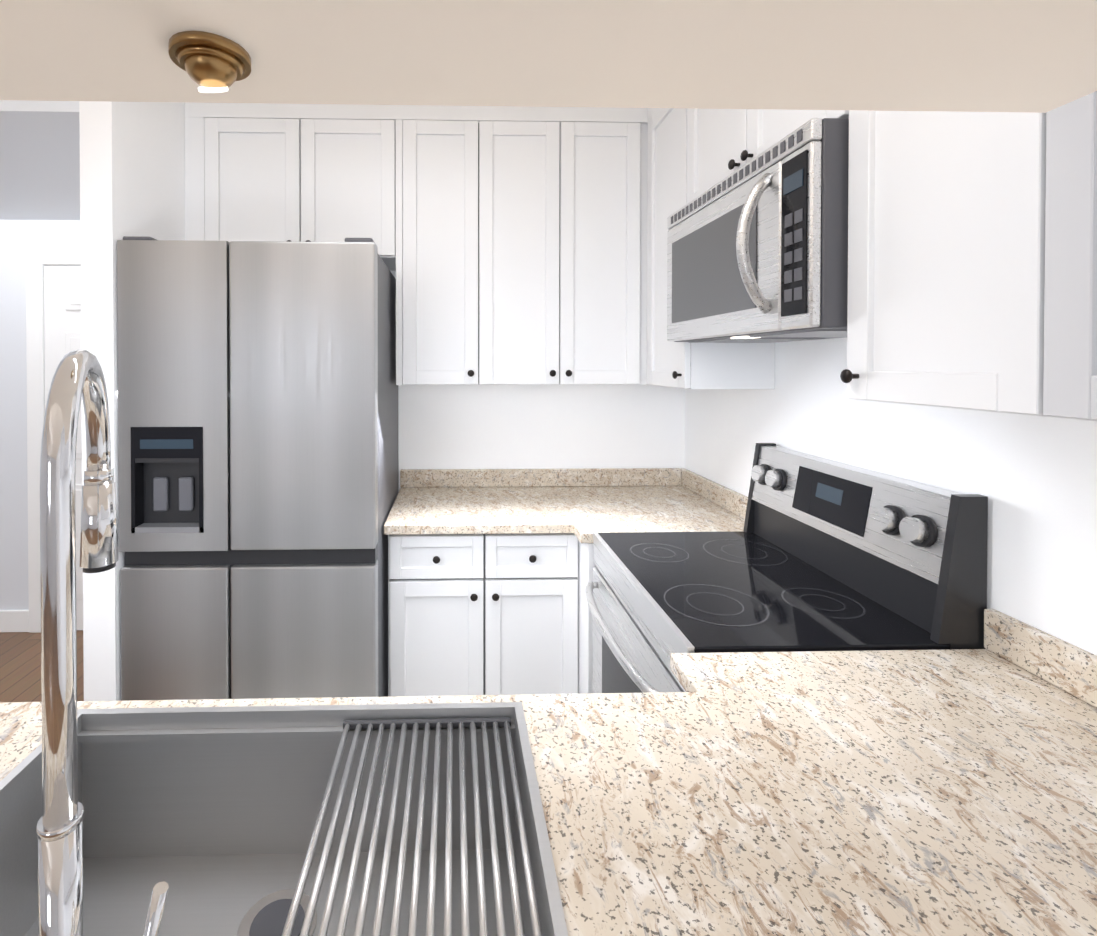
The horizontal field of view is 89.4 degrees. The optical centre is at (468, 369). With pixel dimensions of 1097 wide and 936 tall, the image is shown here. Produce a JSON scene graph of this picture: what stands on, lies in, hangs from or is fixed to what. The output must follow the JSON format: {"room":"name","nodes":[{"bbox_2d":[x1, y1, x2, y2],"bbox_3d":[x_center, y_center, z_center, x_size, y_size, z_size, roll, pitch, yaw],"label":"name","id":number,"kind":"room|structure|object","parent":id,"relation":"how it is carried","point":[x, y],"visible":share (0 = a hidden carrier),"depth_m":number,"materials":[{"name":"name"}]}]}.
{"room":"kitchen","nodes":[
{"label":"kitchen","id":0,"kind":"room"},
{"bbox_2d":[0,100,79,219],"bbox_3d":[-2.686,-0.952,2.354,2.890,0.270,1.330,0,1,-1],"label":"wall","id":1,"kind":"structure","parent":0,"point":[39,160],"depth_m":2.14,"materials":[{"name":"white paint"}]},
{"bbox_2d":[0,220,80,609],"bbox_3d":[-2.754,0.180,3.080,2.990,2.550,0.100,0,1,-1],"label":"wall","id":2,"kind":"structure","parent":0,"point":[18,238],"depth_m":3.04,"materials":[{"name":"white paint"}]},
{"bbox_2d":[0,610,28,631],"bbox_3d":[-2.702,1.395,3.036,2.890,0.120,0.016,0,1,-1],"label":"baseboard","id":3,"kind":"structure","parent":2,"relation":"attached to","point":[14,620],"depth_m":3.03,"materials":[{"name":"white wood"}]},
{"bbox_2d":[26,248,82,632],"bbox_3d":[-1.937,0.396,3.007,0.980,2.120,0.087,0,1,-1],"label":"hall door","id":4,"kind":"structure","parent":2,"relation":"in","point":[53,313],"depth_m":3.02,"materials":[{"name":"white wood"}]},
{"bbox_2d":[0,630,83,701],"bbox_3d":[-1.428,1.534,0.327,5.500,0.100,7.900,0,1,-1],"label":"floor","id":5,"kind":"structure","parent":0,"point":[20,666],"depth_m":2.68,"materials":[{"name":"brown wood"}]},
{"bbox_3d":[-0.322,1.044,0.706,2.791,0.872,0.752,0,1,-1],"label":"base cabinet","id":6,"kind":"object","parent":5,"relation":"on","visible":0},
{"bbox_2d":[0,609,1096,935],"bbox_3d":[-0.331,0.547,0.686,2.813,0.117,0.784,0,1,-1],"label":"countertop","id":7,"kind":"structure","parent":6,"relation":"on","point":[880,793],"depth_m":0.75,"materials":[{"name":"stone"}]},
{"bbox_2d":[37,349,168,935],"bbox_3d":[-0.321,0.277,0.498,0.177,0.590,0.218,0,1,-1],"label":"faucet","id":8,"kind":"object","parent":7,"relation":"on","point":[78,374],"visible":1,"depth_m":0.41,"materials":[{"name":"silver metal"}]},
{"bbox_2d":[0,702,567,935],"bbox_3d":[-0.272,0.732,0.691,0.738,0.331,0.464,0,1,-1],"label":"sink","id":9,"kind":"object","parent":7,"relation":"in","point":[209,815],"visible":0.85,"depth_m":0.90,"materials":[{"name":"silver metal"}]},
{"bbox_2d":[282,717,541,935],"bbox_3d":[-0.062,0.587,0.695,0.277,0.012,0.433,0,1,-1],"label":"drying rack","id":10,"kind":"object","parent":9,"relation":"in","point":[438,724],"visible":1,"depth_m":0.69,"materials":[{"name":"silver metal"}]},
{"bbox_3d":[-0.036,1.467,1.789,2.177,0.004,1.605,0,1,-1],"label":"floor","id":11,"kind":"structure","parent":5,"relation":"on","visible":0},
{"bbox_2d":[117,236,398,700],"bbox_3d":[-0.718,0.517,2.153,0.818,1.895,0.784,0,1,-1],"label":"refrigerator","id":12,"kind":"object","parent":11,"relation":"on","point":[258,474],"visible":0.85,"depth_m":1.76,"materials":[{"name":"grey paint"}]},
{"bbox_2d":[388,533,583,696],"bbox_3d":[0.051,1.027,2.293,0.700,0.872,0.586,0,1,-1],"label":"base cabinet","id":13,"kind":"object","parent":11,"relation":"on","point":[489,614],"depth_m":2.01,"materials":[{"name":"white wood"}]},
{"bbox_2d":[584,543,595,693],"bbox_3d":[0.686,1.027,2.309,0.693,0.872,0.586,0,1,-1],"label":"base cabinet","id":14,"kind":"object","parent":11,"relation":"on","point":[588,547],"depth_m":1.89,"materials":[{"name":"white wood"}]},
{"bbox_2d":[384,468,747,542],"bbox_3d":[0.365,0.531,2.227,1.345,0.117,0.725,0,1,-1],"label":"countertop","id":15,"kind":"structure","parent":14,"relation":"on","point":[582,504],"depth_m":2.25,"materials":[{"name":"stone"}]},
{"bbox_2d":[585,443,987,692],"bbox_3d":[0.703,0.863,1.490,0.691,1.217,0.754,0,1,-1],"label":"range","id":16,"kind":"object","parent":11,"relation":"on","point":[817,553],"visible":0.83,"depth_m":1.34,"materials":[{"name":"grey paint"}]},
{"bbox_2d":[79,101,184,700],"bbox_3d":[-1.191,0.187,2.404,0.100,2.550,1.330,0,1,-1],"label":"wall","id":17,"kind":"structure","parent":0,"point":[132,168],"depth_m":1.75,"materials":[{"name":"white paint"}]},
{"bbox_2d":[390,271,684,489],"bbox_3d":[-0.033,0.185,2.629,2.327,2.550,0.100,0,1,-1],"label":"wall","id":18,"kind":"structure","parent":0,"point":[527,426],"depth_m":2.59,"materials":[{"name":"white paint"}]},
{"bbox_2d":[184,102,375,243],"bbox_3d":[-0.718,-0.772,2.375,0.839,0.628,0.346,0,1,-1],"label":"upper cabinet","id":19,"kind":"object","parent":18,"relation":"attached to","point":[254,171],"depth_m":2.21,"materials":[{"name":"white wood"}]},
{"bbox_2d":[376,105,647,384],"bbox_3d":[0.196,-0.511,2.369,1.102,1.148,0.410,0,1,-1],"label":"upper cabinet","id":20,"kind":"object","parent":18,"relation":"attached to","point":[522,245],"depth_m":2.23,"materials":[{"name":"white wood"}]},
{"bbox_2d":[0,0,1096,112],"bbox_3d":[-1.655,-0.702,0.429,4.853,0.730,0.464,0,1,-1],"label":"ceiling","id":21,"kind":"structure","parent":0,"point":[1037,56],"depth_m":0.59,"materials":[{"name":"beige paint"}]},
{"bbox_2d":[168,31,250,92],"bbox_3d":[-0.275,-0.317,0.587,0.080,0.049,0.080,0,1,-1],"label":"ceiling light fixture","id":22,"kind":"object","parent":21,"relation":"attached to","point":[207,62],"visible":1,"depth_m":0.57,"materials":[{"name":"brown metal"}]},
{"bbox_2d":[685,337,1096,655],"bbox_3d":[1.160,0.218,-0.482,0.100,2.550,6.180,0,1,-1],"label":"wall","id":23,"kind":"structure","parent":0,"point":[1033,478],"depth_m":1.17,"materials":[{"name":"white paint"}]},
{"bbox_2d":[648,108,774,388],"bbox_3d":[0.888,-0.508,2.064,0.310,1.148,0.402,0,1,-1],"label":"upper cabinet","id":24,"kind":"object","parent":23,"relation":"attached to","point":[686,365],"depth_m":2.00,"materials":[{"name":"white wood"}]},
{"bbox_2d":[684,108,843,205],"bbox_3d":[0.902,-0.795,1.480,0.310,0.562,0.756,0,1,-1],"label":"upper cabinet","id":25,"kind":"object","parent":23,"relation":"attached to","point":[717,142],"depth_m":1.61,"materials":[{"name":"white wood"}]},
{"bbox_2d":[667,118,848,342],"bbox_3d":[0.831,-0.297,1.482,0.449,0.426,0.750,0,1,-1],"label":"microwave","id":26,"kind":"object","parent":25,"relation":"attached to","point":[757,249],"visible":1,"depth_m":1.24,"materials":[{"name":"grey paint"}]},
{"bbox_2d":[840,110,979,409],"bbox_3d":[0.918,-0.503,0.888,0.310,1.133,0.423,0,1,-1],"label":"upper cabinet","id":27,"kind":"object","parent":23,"relation":"attached to","point":[914,176],"depth_m":0.95,"materials":[{"name":"white wood"}]},
{"bbox_2d":[976,91,1096,420],"bbox_3d":[0.927,-0.499,0.503,0.310,1.133,0.580,0,1,-1],"label":"upper cabinet","id":28,"kind":"object","parent":23,"relation":"attached to","point":[1036,240],"depth_m":0.74,"materials":[{"name":"white wood"}]}
]}

